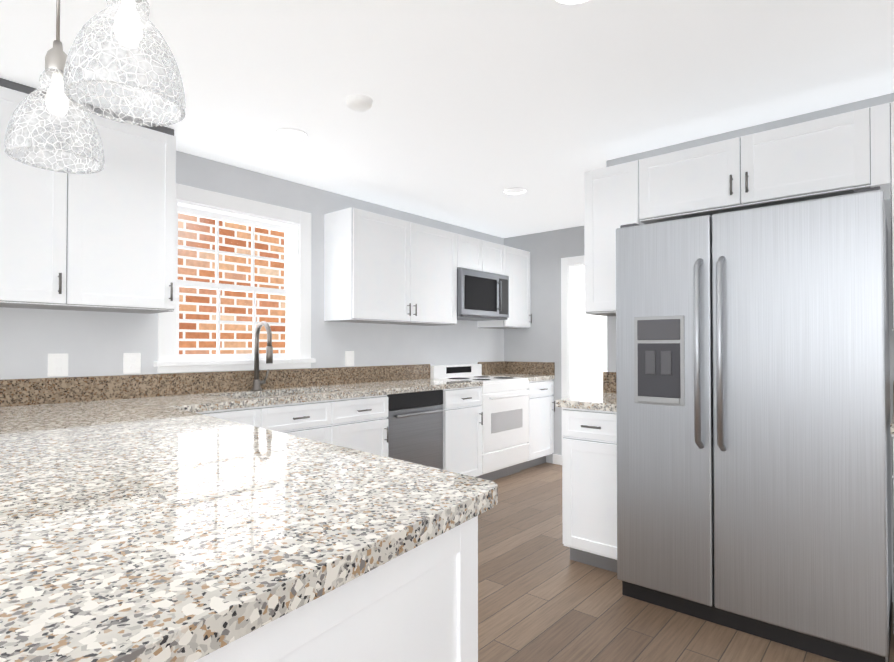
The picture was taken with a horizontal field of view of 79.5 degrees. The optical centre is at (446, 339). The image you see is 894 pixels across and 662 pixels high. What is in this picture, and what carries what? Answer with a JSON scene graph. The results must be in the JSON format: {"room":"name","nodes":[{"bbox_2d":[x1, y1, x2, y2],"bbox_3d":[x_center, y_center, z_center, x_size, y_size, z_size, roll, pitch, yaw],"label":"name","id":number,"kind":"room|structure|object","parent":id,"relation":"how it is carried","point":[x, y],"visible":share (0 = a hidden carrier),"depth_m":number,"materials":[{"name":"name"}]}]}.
{"room":"kitchen","nodes":[
{"label":"kitchen","id":0,"kind":"room"},
{"bbox_2d":[0,150,503,379],"bbox_3d":[-1.631,0.046,3.501,0.150,2.440,10.200,-1,-1,41],"label":"wall","id":1,"kind":"structure","parent":0,"point":[93,343],"depth_m":3.82,"materials":[{"name":"paint"}]},
{"bbox_2d":[0,78,87,309],"bbox_3d":[-2.140,-0.676,2.531,0.350,1.020,0.628,-1,-1,41],"label":"upper cabinet","id":2,"kind":"object","parent":1,"relation":"attached to","point":[44,213],"depth_m":2.53,"materials":[{"name":"white paint"}]},
{"bbox_2d":[48,354,67,376],"bbox_3d":[-2.071,0.136,2.863,0.010,0.120,0.090,-1,-1,41],"label":"electrical outlet plate","id":3,"kind":"object","parent":1,"relation":"attached to","point":[57,364],"depth_m":2.86,"materials":[{"name":"white plastic"}]},
{"bbox_2d":[75,104,175,313],"bbox_3d":[-1.827,-0.672,2.896,0.350,1.020,0.569,-1,-1,41],"label":"upper cabinet","id":4,"kind":"object","parent":1,"relation":"attached to","point":[103,240],"depth_m":2.84,"materials":[{"name":"white paint"}]},
{"bbox_2d":[123,353,140,373],"bbox_3d":[-1.837,0.139,3.136,0.010,0.120,0.090,-1,-1,41],"label":"electrical outlet plate","id":5,"kind":"object","parent":1,"relation":"attached to","point":[131,361],"depth_m":3.13,"materials":[{"name":"white plastic"}]},
{"bbox_2d":[154,183,315,372],"bbox_3d":[-1.433,-0.376,3.700,0.200,1.171,1.130,-1,-1,41],"label":"window unit","id":6,"kind":"structure","parent":1,"relation":"in","point":[293,225],"depth_m":3.74,"materials":[{"name":"white wood"}]},
{"bbox_2d":[345,351,353,365],"bbox_3d":[-0.789,0.155,4.358,0.010,0.120,0.090,-1,-1,41],"label":"electrical outlet plate","id":7,"kind":"object","parent":1,"relation":"attached to","point":[349,355],"depth_m":4.35,"materials":[{"name":"white plastic"}]},
{"bbox_2d":[324,207,459,325],"bbox_3d":[-0.431,-0.555,4.522,0.350,0.830,1.200,-1,-1,41],"label":"upper cabinet","id":8,"kind":"object","parent":1,"relation":"attached to","point":[380,269],"depth_m":4.22,"materials":[{"name":"white paint"}]},
{"bbox_2d":[460,234,487,271],"bbox_3d":[0.103,-0.805,5.148,0.350,0.315,0.438,-1,-1,41],"label":"upper cabinet","id":9,"kind":"object","parent":1,"relation":"attached to","point":[473,251],"depth_m":5.06,"materials":[{"name":"white paint"}]},
{"bbox_2d":[457,268,508,320],"bbox_3d":[0.243,-0.421,5.233,0.443,0.440,0.752,-1,-1,41],"label":"microwave","id":10,"kind":"object","parent":9,"relation":"attached to","point":[482,296],"visible":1,"depth_m":5.07,"materials":[{"name":"silver metal"}]},
{"bbox_2d":[488,241,507,275],"bbox_3d":[0.311,-0.801,5.391,0.350,0.315,0.438,-1,-1,41],"label":"upper cabinet","id":11,"kind":"object","parent":1,"relation":"attached to","point":[497,253],"depth_m":5.36,"materials":[{"name":"white paint"}]},
{"bbox_2d":[478,246,531,328],"bbox_3d":[0.613,-0.539,5.739,0.350,0.830,0.486,-1,-1,41],"label":"upper cabinet","id":12,"kind":"object","parent":1,"relation":"attached to","point":[518,259],"depth_m":5.64,"materials":[{"name":"white paint"}]},
{"bbox_2d":[0,0,893,237],"bbox_3d":[1.082,-1.255,1.191,7.300,0.100,10.200,-1,-1,41],"label":"ceiling","id":13,"kind":"structure","parent":0,"point":[473,113],"depth_m":2.46,"materials":[{"name":"paint"}]},
{"bbox_2d":[4,0,104,173],"bbox_3d":[-0.964,-0.821,1.333,0.200,0.762,0.200,-1,-1,41],"label":"pendant light","id":14,"kind":"object","parent":13,"relation":"hanging from","point":[57,101],"visible":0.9,"depth_m":1.31,"materials":[{"name":"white glass"}]},
{"bbox_2d":[63,0,185,126],"bbox_3d":[-0.608,-0.825,1.028,0.200,0.762,0.200,-1,-1,41],"label":"pendant light","id":15,"kind":"object","parent":13,"relation":"hanging from","point":[131,22],"visible":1,"depth_m":1.00,"materials":[{"name":"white glass"}]},
{"bbox_2d":[275,127,306,140],"bbox_3d":[-0.892,-1.181,3.082,0.180,0.017,0.180,-1,-1,41],"label":"recessed light","id":16,"kind":"object","parent":13,"relation":"in","point":[280,136],"visible":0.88,"depth_m":3.10,"materials":[{"name":"white"}]},
{"bbox_2d":[346,94,372,111],"bbox_3d":[-0.435,-1.167,2.662,0.132,0.035,0.132,-1,-1,41],"label":"smoke detector","id":17,"kind":"object","parent":13,"relation":"attached to","point":[358,102],"visible":1,"depth_m":2.63,"materials":[{"name":"white plastic"}]},
{"bbox_2d":[504,187,526,194],"bbox_3d":[0.532,-1.166,4.205,0.180,0.017,0.180,-1,-1,41],"label":"recessed light","id":18,"kind":"object","parent":13,"relation":"in","point":[525,190],"visible":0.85,"depth_m":4.22,"materials":[{"name":"white"}]},
{"bbox_2d":[556,0,587,3],"bbox_3d":[0.438,-1.198,1.822,0.180,0.017,0.180,-1,-1,41],"label":"recessed light","id":19,"kind":"object","parent":13,"relation":"in","point":[571,1],"visible":1,"depth_m":1.90,"materials":[{"name":"white"}]},
{"bbox_2d":[504,226,583,462],"bbox_3d":[2.380,0.061,4.606,4.500,2.440,0.100,-1,-1,41],"label":"wall","id":20,"kind":"structure","parent":0,"point":[538,339],"depth_m":5.69,"materials":[{"name":"paint"}]},
{"bbox_2d":[553,454,561,464],"bbox_3d":[0.813,1.174,0.369,6.379,0.100,8.348,-1,-1,41],"label":"baseboard","id":21,"kind":"structure","parent":20,"relation":"attached to","point":[557,459],"depth_m":5.57,"materials":[{"name":"white wood"}]},
{"bbox_2d":[561,255,583,438],"bbox_3d":[1.585,0.222,5.276,0.970,2.135,0.117,-1,-1,41],"label":"door frame","id":22,"kind":"structure","parent":20,"relation":"attached to","point":[568,264],"depth_m":5.52,"materials":[{"name":"white wood"}]},
{"bbox_2d":[574,266,606,396],"bbox_3d":[3.405,0.077,5.802,4.500,2.440,0.150,-1,-1,41],"label":"wall","id":23,"kind":"structure","parent":0,"point":[590,335],"depth_m":7.05,"materials":[{"name":"white paint"}]},
{"bbox_2d":[478,462,893,661],"bbox_3d":[1.082,1.285,1.157,7.300,0.100,10.200,-1,-1,41],"label":"floor","id":24,"kind":"structure","parent":0,"point":[542,597],"depth_m":2.48,"materials":[{"name":"brown wood"}]},
{"bbox_2d":[194,516,477,661],"bbox_3d":[-1.277,0.801,1.554,2.902,0.879,1.450,-1,-1,41],"label":"base cabinet","id":25,"kind":"object","parent":24,"relation":"on","point":[419,603],"visible":0.31,"depth_m":0.91,"materials":[{"name":"white paint"}]},
{"bbox_2d":[0,401,497,661],"bbox_3d":[-1.012,0.338,1.345,2.280,0.040,1.540,-1,-1,41],"label":"countertop","id":26,"kind":"structure","parent":25,"relation":"on","point":[149,518],"depth_m":0.92,"materials":[{"name":"white stone"}]},
{"bbox_2d":[194,379,554,476],"bbox_3d":[-0.360,0.838,4.343,0.666,0.879,3.844,-1,-1,41],"label":"base cabinet","id":27,"kind":"object","parent":24,"relation":"on","point":[359,423],"visible":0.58,"depth_m":3.79,"materials":[{"name":"white wood"}]},
{"bbox_2d":[0,364,487,416],"bbox_3d":[-1.282,0.296,3.297,0.638,0.175,4.150,-1,-1,41],"label":"countertop","id":28,"kind":"structure","parent":27,"relation":"on","point":[225,389],"depth_m":3.32,"materials":[{"name":"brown stone"}]},
{"bbox_2d":[251,321,272,390],"bbox_3d":[-1.209,0.112,3.614,0.262,0.470,0.140,-1,-1,41],"label":"faucet","id":29,"kind":"object","parent":28,"relation":"on","point":[257,382],"visible":1,"depth_m":3.64,"materials":[{"name":"silver metal"}]},
{"bbox_2d":[478,361,554,380],"bbox_3d":[0.723,0.327,5.634,0.638,0.175,0.488,-1,-1,41],"label":"countertop","id":30,"kind":"structure","parent":27,"relation":"on","point":[534,371],"depth_m":5.77,"materials":[{"name":"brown stone"}]},
{"bbox_2d":[387,390,442,469],"bbox_3d":[-0.439,0.839,4.253,0.659,0.875,0.606,-1,-1,41],"label":"dishwasher","id":31,"kind":"object","parent":24,"relation":"on","point":[415,422],"visible":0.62,"depth_m":4.07,"materials":[{"name":"grey metal"}]},
{"bbox_2d":[430,364,529,480],"bbox_3d":[0.338,0.768,5.136,0.687,1.040,0.748,-1,-1,41],"label":"range","id":32,"kind":"object","parent":24,"relation":"on","point":[505,426],"visible":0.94,"depth_m":4.98,"materials":[{"name":"white metal"}]},
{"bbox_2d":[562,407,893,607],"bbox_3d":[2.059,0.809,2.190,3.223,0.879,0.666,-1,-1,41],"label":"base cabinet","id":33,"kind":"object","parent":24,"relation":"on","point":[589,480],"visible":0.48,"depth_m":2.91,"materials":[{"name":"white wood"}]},
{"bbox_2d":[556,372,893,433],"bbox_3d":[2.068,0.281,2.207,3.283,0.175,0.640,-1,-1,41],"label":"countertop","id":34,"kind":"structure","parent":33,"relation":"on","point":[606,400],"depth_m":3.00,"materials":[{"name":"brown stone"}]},
{"bbox_2d":[616,186,891,661],"bbox_3d":[1.446,0.344,2.565,1.023,1.820,0.845,-1,-1,41],"label":"refrigerator","id":35,"kind":"object","parent":24,"relation":"on","point":[753,427],"visible":1,"depth_m":2.23,"materials":[{"name":"silver metal"}]},
{"bbox_2d":[606,93,893,601],"bbox_3d":[3.001,0.025,1.913,5.050,2.440,0.120,-1,-1,41],"label":"wall","id":36,"kind":"structure","parent":0,"point":[797,119],"depth_m":2.85,"materials":[{"name":"paint"}]},
{"bbox_2d":[584,102,893,331],"bbox_3d":[2.150,-0.533,2.314,3.223,0.994,0.386,-1,-1,41],"label":"upper cabinet","id":37,"kind":"object","parent":36,"relation":"attached to","point":[850,152],"visible":0.9,"depth_m":2.71,"materials":[{"name":"white paint"}]},
{"label":"outside","id":38,"kind":"structure","parent":0,"visible":0},
{"bbox_2d":[178,213,285,353],"bbox_3d":[-2.284,-0.047,4.392,0.200,2.850,5.000,-1,-1,41],"label":"brick wall","id":39,"kind":"structure","parent":38,"point":[200,304],"depth_m":4.69,"materials":[{"name":"orange brick"}]}
]}

